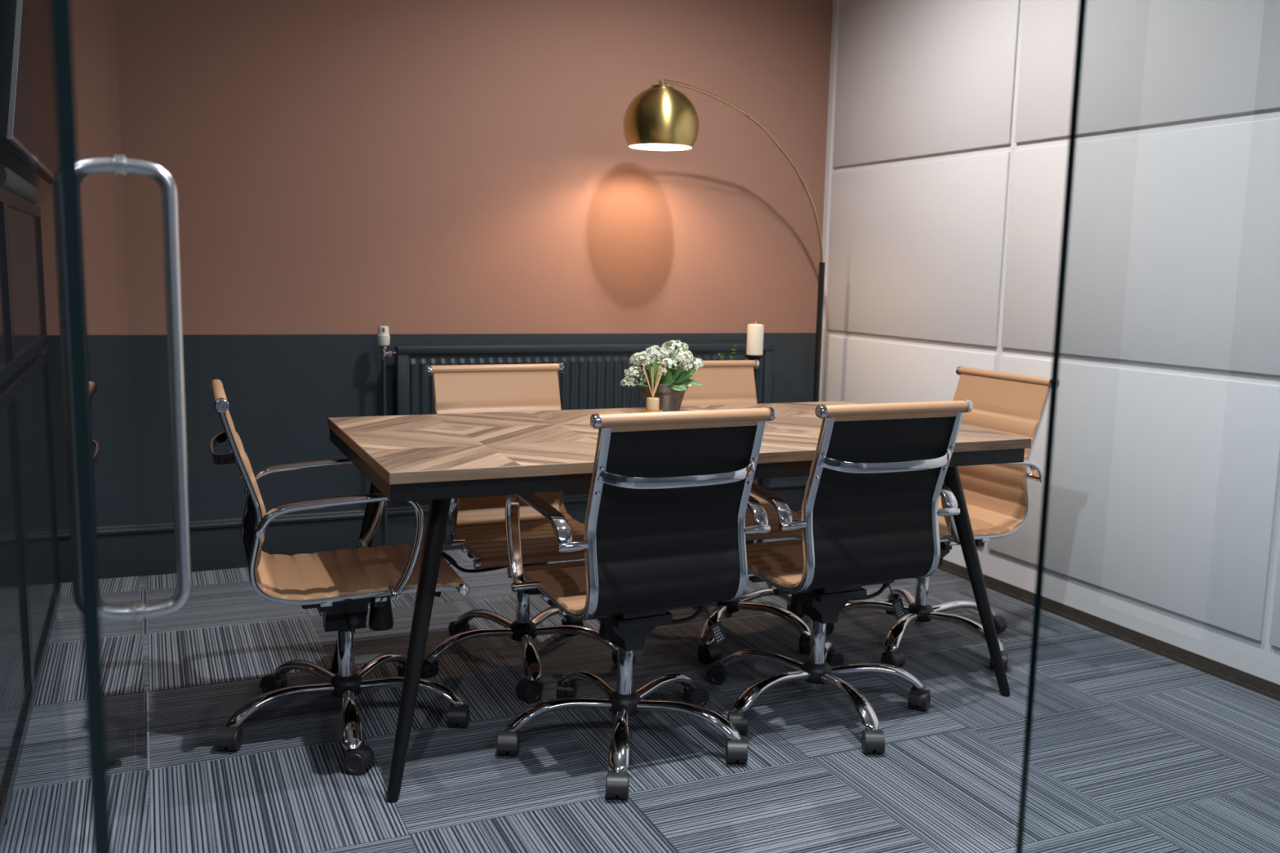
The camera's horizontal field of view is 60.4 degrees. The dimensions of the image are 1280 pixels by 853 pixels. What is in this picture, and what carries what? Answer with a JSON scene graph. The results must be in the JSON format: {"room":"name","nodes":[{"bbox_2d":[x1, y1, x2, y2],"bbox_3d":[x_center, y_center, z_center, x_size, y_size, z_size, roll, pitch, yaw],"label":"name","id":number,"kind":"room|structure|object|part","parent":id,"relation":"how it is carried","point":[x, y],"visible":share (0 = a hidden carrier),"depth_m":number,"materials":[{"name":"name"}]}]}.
{"room":"office","nodes":[
{"label":"office","id":0,"kind":"room"},
{"bbox_2d":[0,0,832,529],"bbox_3d":[-0.766,-0.953,4.611,4.185,2.980,0.100,-2,9,-24],"label":"wall","id":1,"kind":"structure","parent":0,"point":[433,172],"depth_m":4.50,"materials":[{"name":"paint"}]},
{"bbox_2d":[377,325,396,415],"bbox_3d":[-1.027,-0.228,4.449,0.074,0.359,0.051,-2,9,-24],"label":"radiator valve","id":2,"kind":"object","parent":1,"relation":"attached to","point":[383,338],"depth_m":4.43,"materials":[{"name":"grey plastic"}]},
{"bbox_2d":[57,480,808,582],"bbox_3d":[-0.867,0.435,4.705,3.773,0.200,0.026,-2,9,-24],"label":"baseboard","id":3,"kind":"structure","parent":1,"relation":"attached to","point":[216,544],"depth_m":4.44,"materials":[{"name":"grey paint"}]},
{"bbox_2d":[395,342,774,485],"bbox_3d":[-0.204,0.076,4.907,1.765,0.884,0.105,-2,9,-24],"label":"radiator","id":4,"kind":"object","parent":1,"relation":"attached to","point":[592,376],"visible":0.29,"depth_m":4.77,"materials":[{"name":"black metal"}]},
{"bbox_2d":[382,501,387,546],"bbox_3d":[-1.054,0.395,4.531,0.017,0.185,0.051,-2,9,-24],"label":"pipe","id":5,"kind":"object","parent":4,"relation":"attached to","point":[385,510],"depth_m":4.53,"materials":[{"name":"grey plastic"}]},
{"bbox_3d":[-0.191,-0.070,4.865,1.765,0.584,0.058,-2,9,-24],"label":"frame","id":6,"kind":"part","parent":4,"relation":"part of","materials":[{"name":"grey paint"}]},
{"bbox_3d":[-0.191,-0.070,4.865,1.675,0.524,0.048,-2,9,-24],"label":"convector panel","id":7,"kind":"part","parent":4,"relation":"part of","materials":[{"name":"grey paint"}]},
{"bbox_2d":[0,537,1279,852],"bbox_3d":[0.680,1.067,1.552,4.185,0.100,7.355,-2,9,-24],"label":"floor","id":8,"kind":"structure","parent":0,"point":[1134,748],"depth_m":2.83,"materials":[{"name":"carpet"}]},
{"bbox_2d":[0,186,61,840],"bbox_3d":[-1.555,0.184,2.189,0.478,1.372,3.070,-2,9,-24],"label":"display cabinet","id":9,"kind":"object","parent":8,"relation":"on","point":[28,607],"visible":0.99,"depth_m":2.80,"materials":[{"name":"black paint"}]},
{"bbox_3d":[-1.338,-0.282,2.216,0.007,0.381,0.953,-2,9,-24],"label":"door panel","id":10,"kind":"part","parent":9,"relation":"part of","materials":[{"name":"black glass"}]},
{"bbox_3d":[-1.336,-0.282,2.217,0.019,0.447,1.019,-2,9,-24],"label":"door","id":11,"kind":"part","parent":9,"relation":"part of","materials":[{"name":"black paint"}]},
{"bbox_3d":[-1.353,0.369,2.308,0.007,0.764,0.953,-2,9,-24],"label":"door panel","id":12,"kind":"part","parent":9,"relation":"part of","materials":[{"name":"black glass"}]},
{"bbox_3d":[-1.350,0.369,2.309,0.019,0.830,1.019,-2,9,-24],"label":"door","id":13,"kind":"part","parent":9,"relation":"part of","materials":[{"name":"black paint"}]},
{"bbox_2d":[0,162,39,204],"bbox_3d":[-1.773,-0.680,3.117,0.064,0.070,0.900,-2,9,-24],"label":"soundbar","id":14,"kind":"object","parent":9,"relation":"on","point":[10,180],"visible":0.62,"depth_m":2.93,"materials":[{"name":"grey plastic"}]},
{"bbox_3d":[-1.756,-0.422,3.140,0.007,0.381,0.953,-2,9,-24],"label":"door panel","id":15,"kind":"part","parent":9,"relation":"part of","materials":[{"name":"black glass"}]},
{"bbox_3d":[-1.753,-0.422,3.141,0.019,0.447,1.019,-2,9,-24],"label":"door","id":16,"kind":"part","parent":9,"relation":"part of","materials":[{"name":"black paint"}]},
{"bbox_3d":[-1.768,0.229,3.233,0.019,0.830,1.019,-2,9,-24],"label":"door","id":17,"kind":"part","parent":9,"relation":"part of","materials":[{"name":"black paint"}]},
{"bbox_3d":[-1.770,0.230,3.232,0.007,0.764,0.953,-2,9,-24],"label":"door panel","id":18,"kind":"part","parent":9,"relation":"part of","materials":[{"name":"black glass"}]},
{"bbox_2d":[24,0,71,852],"bbox_3d":[-0.735,-0.385,0.587,0.704,2.958,0.010,-2,9,-24],"label":"window","id":19,"kind":"structure","parent":8,"relation":"on","point":[24,0],"depth_m":0.79,"materials":[{"name":"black glass"}]},
{"bbox_2d":[50,0,191,852],"bbox_3d":[-0.544,-0.450,1.090,0.146,2.980,0.759,-2,9,-23],"label":"door","id":20,"kind":"structure","parent":19,"relation":"attached to","point":[88,207],"depth_m":1.01,"materials":[{"name":"clear glass"}]},
{"bbox_3d":[-0.679,-0.041,1.450,0.146,0.620,0.027,-2,9,-23],"label":"handle","id":21,"kind":"part","parent":20,"relation":"part of","materials":[{"name":"silver metal"}]},
{"bbox_2d":[209,378,470,774],"bbox_3d":[-0.778,0.344,2.852,0.636,0.898,0.646,-2,9,-22],"label":"office chair","id":22,"kind":"object","parent":8,"relation":"on","point":[341,584],"visible":0.91,"depth_m":2.81,"materials":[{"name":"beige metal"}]},
{"bbox_3d":[-0.866,0.135,3.018,0.552,0.480,0.022,-2,9,-22],"label":"rail","id":23,"kind":"part","parent":22,"relation":"part of","materials":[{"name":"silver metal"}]},
{"bbox_3d":[-0.919,0.714,2.828,0.283,0.083,0.049,-4,10,-35],"label":"leg","id":24,"kind":"part","parent":22,"relation":"part of","materials":[{"name":"silver metal"}]},
{"bbox_3d":[-0.916,0.686,3.026,0.283,0.083,0.049,7,10,36],"label":"leg","id":25,"kind":"part","parent":22,"relation":"part of","materials":[{"name":"silver metal"}]},
{"bbox_3d":[-0.902,0.218,3.084,0.383,0.255,0.037,-2,9,-22],"label":"armrest","id":26,"kind":"part","parent":22,"relation":"part of","materials":[{"name":"silver metal"}]},
{"bbox_3d":[-0.718,0.189,2.660,0.552,0.480,0.022,-2,9,-22],"label":"rail","id":27,"kind":"part","parent":22,"relation":"part of","materials":[{"name":"silver metal"}]},
{"bbox_3d":[-0.707,0.289,2.612,0.383,0.255,0.037,-2,9,-22],"label":"armrest","id":28,"kind":"part","parent":22,"relation":"part of","materials":[{"name":"silver metal"}]},
{"bbox_3d":[-0.718,0.478,2.734,0.020,0.076,0.237,-1,9,-19],"label":"seat lever","id":29,"kind":"part","parent":22,"relation":"part of","materials":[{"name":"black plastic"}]},
{"bbox_3d":[-0.730,0.727,2.765,0.049,0.083,0.283,-1,8,-17],"label":"leg","id":30,"kind":"part","parent":22,"relation":"part of","materials":[{"name":"silver metal"}]},
{"bbox_3d":[-0.694,0.487,2.929,0.075,0.102,0.066,-2,9,-22],"label":"tension knob","id":31,"kind":"part","parent":22,"relation":"part of","materials":[{"name":"black plastic"}]},
{"bbox_3d":[-0.726,0.681,3.085,0.049,0.083,0.283,4,8,18],"label":"leg","id":32,"kind":"part","parent":22,"relation":"part of","materials":[{"name":"silver metal"}]},
{"bbox_3d":[-0.610,0.707,2.924,0.283,0.083,0.049,1,8,1],"label":"leg","id":33,"kind":"part","parent":22,"relation":"part of","materials":[{"name":"silver metal"}]},
{"bbox_2d":[420,363,635,703],"bbox_3d":[-0.366,0.284,3.336,0.638,0.898,0.653,-2,9,-24],"label":"office chair","id":34,"kind":"object","parent":8,"relation":"on","point":[476,526],"visible":0.59,"depth_m":3.45,"materials":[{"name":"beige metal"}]},
{"bbox_3d":[-0.602,0.200,3.260,0.037,0.255,0.383,-2,9,-24],"label":"armrest","id":35,"kind":"part","parent":34,"relation":"part of","materials":[{"name":"silver metal"}]},
{"bbox_3d":[-0.539,0.108,3.263,0.022,0.480,0.552,-2,9,-24],"label":"rail","id":36,"kind":"part","parent":34,"relation":"part of","materials":[{"name":"silver metal"}]},
{"bbox_3d":[-0.509,0.654,3.311,0.283,0.083,0.049,-3,9,-30],"label":"leg","id":37,"kind":"part","parent":34,"relation":"part of","materials":[{"name":"silver metal"}]},
{"bbox_3d":[-0.512,0.403,3.299,0.237,0.076,0.020,-2,9,-21],"label":"seat lever","id":38,"kind":"part","parent":34,"relation":"part of","materials":[{"name":"black plastic"}]},
{"bbox_3d":[-0.487,0.627,3.508,0.283,0.083,0.049,8,11,42],"label":"leg","id":39,"kind":"part","parent":34,"relation":"part of","materials":[{"name":"silver metal"}]},
{"bbox_3d":[-0.327,0.670,3.230,0.049,0.083,0.283,0,8,-12],"label":"leg","id":40,"kind":"part","parent":34,"relation":"part of","materials":[{"name":"silver metal"}]},
{"bbox_3d":[-0.321,0.445,3.286,0.066,0.102,0.075,-2,9,-24],"label":"tension knob","id":41,"kind":"part","parent":34,"relation":"part of","materials":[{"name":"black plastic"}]},
{"bbox_3d":[-0.292,0.625,3.549,0.049,0.083,0.283,5,9,24],"label":"leg","id":42,"kind":"part","parent":34,"relation":"part of","materials":[{"name":"silver metal"}]},
{"bbox_3d":[-0.193,0.652,3.377,0.283,0.083,0.049,2,8,6],"label":"leg","id":43,"kind":"part","parent":34,"relation":"part of","materials":[{"name":"silver metal"}]},
{"bbox_2d":[497,406,775,799],"bbox_3d":[-0.048,0.367,2.803,0.652,0.898,0.665,-3,9,-25],"label":"office chair","id":44,"kind":"object","parent":8,"relation":"on","point":[668,500],"visible":1,"depth_m":2.57,"materials":[{"name":"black leather"}]},
{"bbox_3d":[-0.247,0.296,2.639,0.037,0.255,0.383,-3,9,-25],"label":"armrest","id":45,"kind":"part","parent":44,"relation":"part of","materials":[{"name":"silver metal"}]},
{"bbox_3d":[-0.203,0.734,2.799,0.283,0.083,0.049,-1,8,-16],"label":"leg","id":46,"kind":"part","parent":44,"relation":"part of","materials":[{"name":"silver metal"}]},
{"bbox_3d":[-0.193,0.200,2.662,0.022,0.480,0.552,-3,9,-25],"label":"rail","id":47,"kind":"part","parent":44,"relation":"part of","materials":[{"name":"silver metal"}]},
{"bbox_3d":[-0.135,0.709,2.985,0.049,0.083,0.283,-4,10,-34],"label":"leg","id":48,"kind":"part","parent":44,"relation":"part of","materials":[{"name":"silver metal"}]},
{"bbox_3d":[-0.072,0.506,2.894,0.066,0.102,0.075,-3,9,-25],"label":"tension knob","id":49,"kind":"part","parent":44,"relation":"part of","materials":[{"name":"black plastic"}]},
{"bbox_3d":[-0.046,0.754,2.677,0.049,0.083,0.283,2,8,2],"label":"leg","id":50,"kind":"part","parent":44,"relation":"part of","materials":[{"name":"silver metal"}]},
{"bbox_3d":[0.065,0.714,2.978,0.049,0.083,0.283,7,10,37],"label":"leg","id":51,"kind":"part","parent":44,"relation":"part of","materials":[{"name":"silver metal"}]},
{"bbox_3d":[0.120,0.477,2.875,0.237,0.076,0.021,-2,9,-22],"label":"seat lever","id":52,"kind":"part","parent":44,"relation":"part of","materials":[{"name":"black plastic"}]},
{"bbox_3d":[0.120,0.742,2.788,0.283,0.083,0.049,4,9,20],"label":"leg","id":53,"kind":"part","parent":44,"relation":"part of","materials":[{"name":"silver metal"}]},
{"bbox_3d":[0.160,0.185,2.829,0.022,0.480,0.552,-3,9,-25],"label":"rail","id":54,"kind":"part","parent":44,"relation":"part of","materials":[{"name":"silver metal"}]},
{"bbox_3d":[0.219,0.275,2.858,0.037,0.255,0.383,-3,9,-25],"label":"armrest","id":55,"kind":"part","parent":44,"relation":"part of","materials":[{"name":"silver metal"}]},
{"bbox_2d":[327,400,1031,802],"bbox_3d":[0.087,0.385,3.208,1.813,0.769,0.919,-2,9,-24],"label":"meeting table","id":56,"kind":"object","parent":8,"relation":"on","point":[438,459],"visible":0.67,"depth_m":2.79,"materials":[{"name":"brown wood"}]},
{"bbox_3d":[-0.812,0.392,3.225,0.219,0.709,0.049,3,8,13],"label":"leg","id":57,"kind":"part","parent":56,"relation":"part of","materials":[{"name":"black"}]},
{"bbox_3d":[-0.510,0.495,2.544,0.049,0.709,0.219,6,9,29],"label":"leg","id":58,"kind":"part","parent":56,"relation":"part of","materials":[{"name":"black metal"}]},
{"bbox_2d":[641,366,663,413],"bbox_3d":[0.041,-0.114,3.452,0.068,0.148,0.068,2,8,4],"label":"reed diffuser","id":59,"kind":"object","parent":56,"relation":"on","point":[652,403],"visible":0.81,"depth_m":3.44,"materials":[{"name":"brown wood"}]},
{"bbox_2d":[646,397,659,411],"bbox_3d":[0.040,-0.070,3.458,0.040,0.039,0.040,-2,9,-24],"label":"bottle","id":60,"kind":"object","parent":59,"relation":"on","point":[652,403],"depth_m":3.44,"materials":[{"name":"brown wood"}]},
{"bbox_2d":[620,339,704,411],"bbox_3d":[0.074,-0.169,3.560,0.266,0.228,0.175,2,8,5],"label":"potted flowers","id":61,"kind":"object","parent":56,"relation":"on","point":[674,380],"visible":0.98,"depth_m":3.51,"materials":[{"name":"white plant"}]},
{"bbox_3d":[0.000,-0.132,3.546,0.114,0.026,0.043,-3,9,-27],"label":"stem","id":62,"kind":"part","parent":61,"relation":"part of","materials":[{"name":"white"}]},
{"bbox_3d":[0.022,-0.175,3.533,0.089,0.097,0.058,-6,11,-43],"label":"stem","id":63,"kind":"part","parent":61,"relation":"part of","materials":[{"name":"white"}]},
{"bbox_3d":[0.075,-0.100,3.564,0.116,0.090,0.116,-6,11,-43],"label":"pot","id":64,"kind":"part","parent":61,"relation":"part of","materials":[{"name":"brown ceramic"}]},
{"bbox_3d":[0.081,-0.162,3.509,0.050,0.080,0.062,-6,11,-43],"label":"stem","id":65,"kind":"part","parent":61,"relation":"part of","materials":[{"name":"white"}]},
{"bbox_3d":[0.970,0.436,3.191,0.248,0.711,0.049,2,8,8],"label":"leg","id":66,"kind":"part","parent":56,"relation":"part of","materials":[{"name":"black metal"}]},
{"bbox_2d":[622,79,825,538],"bbox_3d":[0.433,-0.457,4.844,1.171,1.984,0.311,-4,9,-32],"label":"arc floor lamp","id":67,"kind":"object","parent":8,"relation":"on","point":[660,117],"visible":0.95,"depth_m":4.41,"materials":[{"name":"gold metal"}]},
{"bbox_3d":[0.087,-1.265,4.500,0.311,0.240,0.311,-2,9,-24],"label":"lamp shade","id":68,"kind":"part","parent":67,"relation":"part of","materials":[{"name":"gold metal"}]},
{"bbox_3d":[0.463,-1.077,4.768,0.874,0.735,0.034,-3,9,-30],"label":"arc arm","id":69,"kind":"part","parent":67,"relation":"part of","materials":[{"name":"gold metal"}]},
{"bbox_2d":[638,360,810,664],"bbox_3d":[0.307,0.249,3.690,0.666,0.898,0.638,-2,9,-21],"label":"office chair","id":70,"kind":"object","parent":8,"relation":"on","point":[731,382],"visible":0.28,"depth_m":3.82,"materials":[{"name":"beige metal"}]},
{"bbox_3d":[0.129,0.610,3.722,0.283,0.083,0.049,1,8,0],"label":"leg","id":71,"kind":"part","parent":70,"relation":"part of","materials":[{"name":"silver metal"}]},
{"bbox_3d":[0.247,0.635,3.563,0.049,0.083,0.283,4,8,17],"label":"leg","id":72,"kind":"part","parent":70,"relation":"part of","materials":[{"name":"silver metal"}]},
{"bbox_3d":[0.436,0.603,3.823,0.283,0.083,0.049,-5,10,-36],"label":"leg","id":73,"kind":"part","parent":70,"relation":"part of","materials":[{"name":"silver metal"}]},
{"bbox_3d":[0.437,0.631,3.625,0.283,0.083,0.049,7,10,35],"label":"leg","id":74,"kind":"part","parent":70,"relation":"part of","materials":[{"name":"silver metal"}]},
{"bbox_2d":[756,403,764,542],"bbox_3d":[0.362,0.212,4.904,0.315,0.640,0.240,-2,9,-24],"label":"side table","id":75,"kind":"object","parent":8,"relation":"on","point":[761,481],"visible":0.02,"depth_m":4.86,"materials":[{"name":"black"}]},
{"bbox_2d":[717,345,737,360],"bbox_3d":[0.387,-0.226,4.810,0.125,0.255,0.084,-2,9,-24],"label":"potted plant","id":76,"kind":"object","parent":75,"relation":"on","point":[735,346],"visible":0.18,"depth_m":4.79,"materials":[{"name":"green plant"}]},
{"bbox_2d":[744,354,764,404],"bbox_3d":[0.501,-0.208,4.847,0.092,0.214,0.092,-2,9,-24],"label":"candle holder","id":77,"kind":"object","parent":75,"relation":"on","point":[750,357],"visible":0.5,"depth_m":4.81,"materials":[{"name":"black metal"}]},
{"bbox_2d":[746,320,764,355],"bbox_3d":[0.505,-0.388,4.822,0.072,0.148,0.072,-2,9,-24],"label":"pillar candle","id":78,"kind":"object","parent":77,"relation":"on","point":[754,331],"visible":1,"depth_m":4.79,"materials":[{"name":"beige wax"}]},
{"bbox_3d":[0.539,0.231,4.867,0.018,0.620,0.018,-2,9,-24],"label":"leg","id":79,"kind":"part","parent":75,"relation":"part of","materials":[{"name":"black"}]},
{"bbox_2d":[706,400,973,754],"bbox_3d":[0.501,0.348,3.020,0.635,0.898,0.652,-2,9,-24],"label":"office chair","id":80,"kind":"object","parent":8,"relation":"on","point":[870,512],"visible":0.9,"depth_m":2.82,"materials":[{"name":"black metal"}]},
{"bbox_3d":[0.356,0.690,3.193,0.283,0.083,0.049,7,10,34],"label":"leg","id":81,"kind":"part","parent":80,"relation":"part of","materials":[{"name":"silver metal"}]},
{"bbox_3d":[0.362,0.718,2.995,0.283,0.083,0.049,-5,10,-38],"label":"leg","id":82,"kind":"part","parent":80,"relation":"part of","materials":[{"name":"silver metal"}]},
{"bbox_3d":[0.286,0.271,2.896,0.037,0.255,0.383,-2,9,-24],"label":"armrest","id":83,"kind":"part","parent":80,"relation":"part of","materials":[{"name":"silver metal"}]},
{"bbox_3d":[0.341,0.176,2.918,0.022,0.480,0.552,-2,9,-24],"label":"rail","id":84,"kind":"part","parent":80,"relation":"part of","materials":[{"name":"silver metal"}]},
{"bbox_3d":[0.465,0.482,3.147,0.066,0.102,0.075,-2,9,-24],"label":"tension knob","id":85,"kind":"part","parent":80,"relation":"part of","materials":[{"name":"black plastic"}]},
{"bbox_3d":[0.544,0.685,3.260,0.049,0.083,0.283,4,8,16],"label":"leg","id":86,"kind":"part","parent":80,"relation":"part of","materials":[{"name":"silver metal"}]},
{"bbox_3d":[0.554,0.730,2.940,0.049,0.083,0.283,-2,9,-20],"label":"leg","id":87,"kind":"part","parent":80,"relation":"part of","materials":[{"name":"silver metal"}]},
{"bbox_3d":[0.658,0.453,3.125,0.237,0.076,0.021,-2,9,-21],"label":"seat lever","id":88,"kind":"part","parent":80,"relation":"part of","materials":[{"name":"black plastic"}]},
{"bbox_3d":[0.666,0.710,3.104,0.283,0.083,0.049,1,8,-2],"label":"leg","id":89,"kind":"part","parent":80,"relation":"part of","materials":[{"name":"silver metal"}]},
{"bbox_3d":[0.697,0.161,3.078,0.022,0.480,0.552,-2,9,-24],"label":"rail","id":90,"kind":"part","parent":80,"relation":"part of","materials":[{"name":"silver metal"}]},
{"bbox_3d":[0.757,0.252,3.107,0.037,0.255,0.383,-2,9,-24],"label":"armrest","id":91,"kind":"part","parent":80,"relation":"part of","materials":[{"name":"silver metal"}]},
{"bbox_2d":[826,365,1059,670],"bbox_3d":[0.969,0.274,3.624,0.630,0.901,0.676,-2,9,-24],"label":"office chair","id":92,"kind":"object","parent":8,"relation":"on","point":[997,495],"visible":0.52,"depth_m":3.61,"materials":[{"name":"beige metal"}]},
{"bbox_3d":[0.770,0.626,3.709,0.283,0.083,0.049,3,8,14],"label":"leg","id":93,"kind":"part","parent":92,"relation":"part of","materials":[{"name":"silver metal"}]},
{"bbox_3d":[0.922,0.612,3.837,0.049,0.083,0.283,1,8,-4],"label":"leg","id":94,"kind":"part","parent":92,"relation":"part of","materials":[{"name":"silver metal"}]},
{"bbox_3d":[0.845,0.654,3.526,0.049,0.083,0.283,6,9,31],"label":"leg","id":95,"kind":"part","parent":92,"relation":"part of","materials":[{"name":"silver metal"}]},
{"bbox_3d":[1.092,0.630,3.733,0.283,0.083,0.049,-2,9,-22],"label":"leg","id":96,"kind":"part","parent":92,"relation":"part of","materials":[{"name":"silver metal"}]},
{"bbox_3d":[1.044,0.656,3.541,0.049,0.083,0.283,-5,10,-40],"label":"leg","id":97,"kind":"part","parent":92,"relation":"part of","materials":[{"name":"silver metal"}]},
{"bbox_3d":[1.085,0.219,3.388,0.383,0.255,0.037,-2,9,-24],"label":"armrest","id":98,"kind":"part","parent":92,"relation":"part of","materials":[{"name":"silver metal"}]},
{"bbox_3d":[1.051,0.120,3.427,0.552,0.480,0.022,-2,9,-24],"label":"rail","id":99,"kind":"part","parent":92,"relation":"part of","materials":[{"name":"silver metal"}]},
{"bbox_2d":[1015,0,1086,852],"bbox_3d":[1.409,-0.472,1.546,2.101,2.958,0.010,-2,9,-24],"label":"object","id":100,"kind":"structure","parent":8,"relation":"on","point":[1082,3],"depth_m":1.18,"materials":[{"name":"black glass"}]},
{"bbox_2d":[820,0,1279,684],"bbox_3d":[2.396,-0.548,2.083,0.100,2.935,7.155,-2,9,-24],"label":"wall","id":101,"kind":"structure","parent":0,"point":[1260,659],"depth_m":3.77,"materials":[{"name":"white paint"}]},
{"bbox_2d":[818,0,839,401],"bbox_3d":[0.894,-1.033,5.274,0.011,2.935,0.034,-2,9,-24],"label":"trim","id":102,"kind":"structure","parent":101,"relation":"attached to","point":[835,2],"depth_m":5.23,"materials":[{"name":"white paint"}]},
{"bbox_2d":[822,335,996,404],"bbox_3d":[1.129,0.018,4.840,0.012,0.761,1.172,-2,9,-24],"label":"wall panel","id":103,"kind":"object","parent":101,"relation":"attached to","point":[860,371],"depth_m":4.85,"materials":[{"name":"white fabric"}]},
{"bbox_2d":[825,151,1010,346],"bbox_3d":[1.147,-0.753,4.731,0.012,0.735,1.172,-2,9,-24],"label":"wall panel","id":104,"kind":"object","parent":101,"relation":"attached to","point":[916,250],"depth_m":4.63,"materials":[{"name":"white fabric"}]},
{"bbox_2d":[832,0,1020,167],"bbox_3d":[1.163,-1.510,4.624,0.012,0.736,1.172,-2,9,-24],"label":"wall panel","id":105,"kind":"object","parent":101,"relation":"attached to","point":[915,77],"depth_m":4.58,"materials":[{"name":"white paint"}]},
{"bbox_2d":[937,559,1279,702],"bbox_3d":[1.639,0.690,3.855,0.092,0.044,3.675,-2,9,-24],"label":"baseboard","id":106,"kind":"structure","parent":101,"relation":"attached to","point":[1267,688],"depth_m":3.70,"materials":[{"name":"brown wood"}]},
{"bbox_2d":[986,355,1279,640],"bbox_3d":[1.620,0.183,3.755,0.012,0.761,1.172,-2,9,-24],"label":"wall panel","id":107,"kind":"object","parent":101,"relation":"attached to","point":[1163,486],"depth_m":3.57,"materials":[{"name":"white paint"}]},
{"bbox_2d":[1000,117,1279,375],"bbox_3d":[1.637,-0.588,3.646,0.012,0.735,1.172,-2,9,-24],"label":"wall panel","id":108,"kind":"object","parent":101,"relation":"attached to","point":[1173,258],"depth_m":3.56,"materials":[{"name":"white paint"}]},
{"bbox_2d":[1014,0,1279,142],"bbox_3d":[1.654,-1.346,3.539,0.012,0.736,1.172,-2,9,-24],"label":"wall panel","id":109,"kind":"object","parent":101,"relation":"attached to","point":[1144,62],"depth_m":3.57,"materials":[{"name":"white paint"}]},
{"bbox_2d":[1269,546,1279,648],"bbox_3d":[2.107,0.346,2.676,0.012,0.761,1.158,-2,9,-24],"label":"wall panel","id":110,"kind":"object","parent":101,"relation":"attached to","point":[1274,640],"depth_m":3.22,"materials":[{"name":"white paint"}]},
{"bbox_3d":[-1.150,-0.381,0.505,0.100,2.980,7.155,-2,9,-24],"label":"wall","id":111,"kind":"structure","parent":0,"visible":0},
{"bbox_2d":[0,0,58,184],"bbox_3d":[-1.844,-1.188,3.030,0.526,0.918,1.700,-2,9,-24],"label":"television","id":112,"kind":"object","parent":111,"relation":"attached to","point":[15,124],"visible":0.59,"depth_m":2.64,"materials":[{"name":"black"}]}
]}

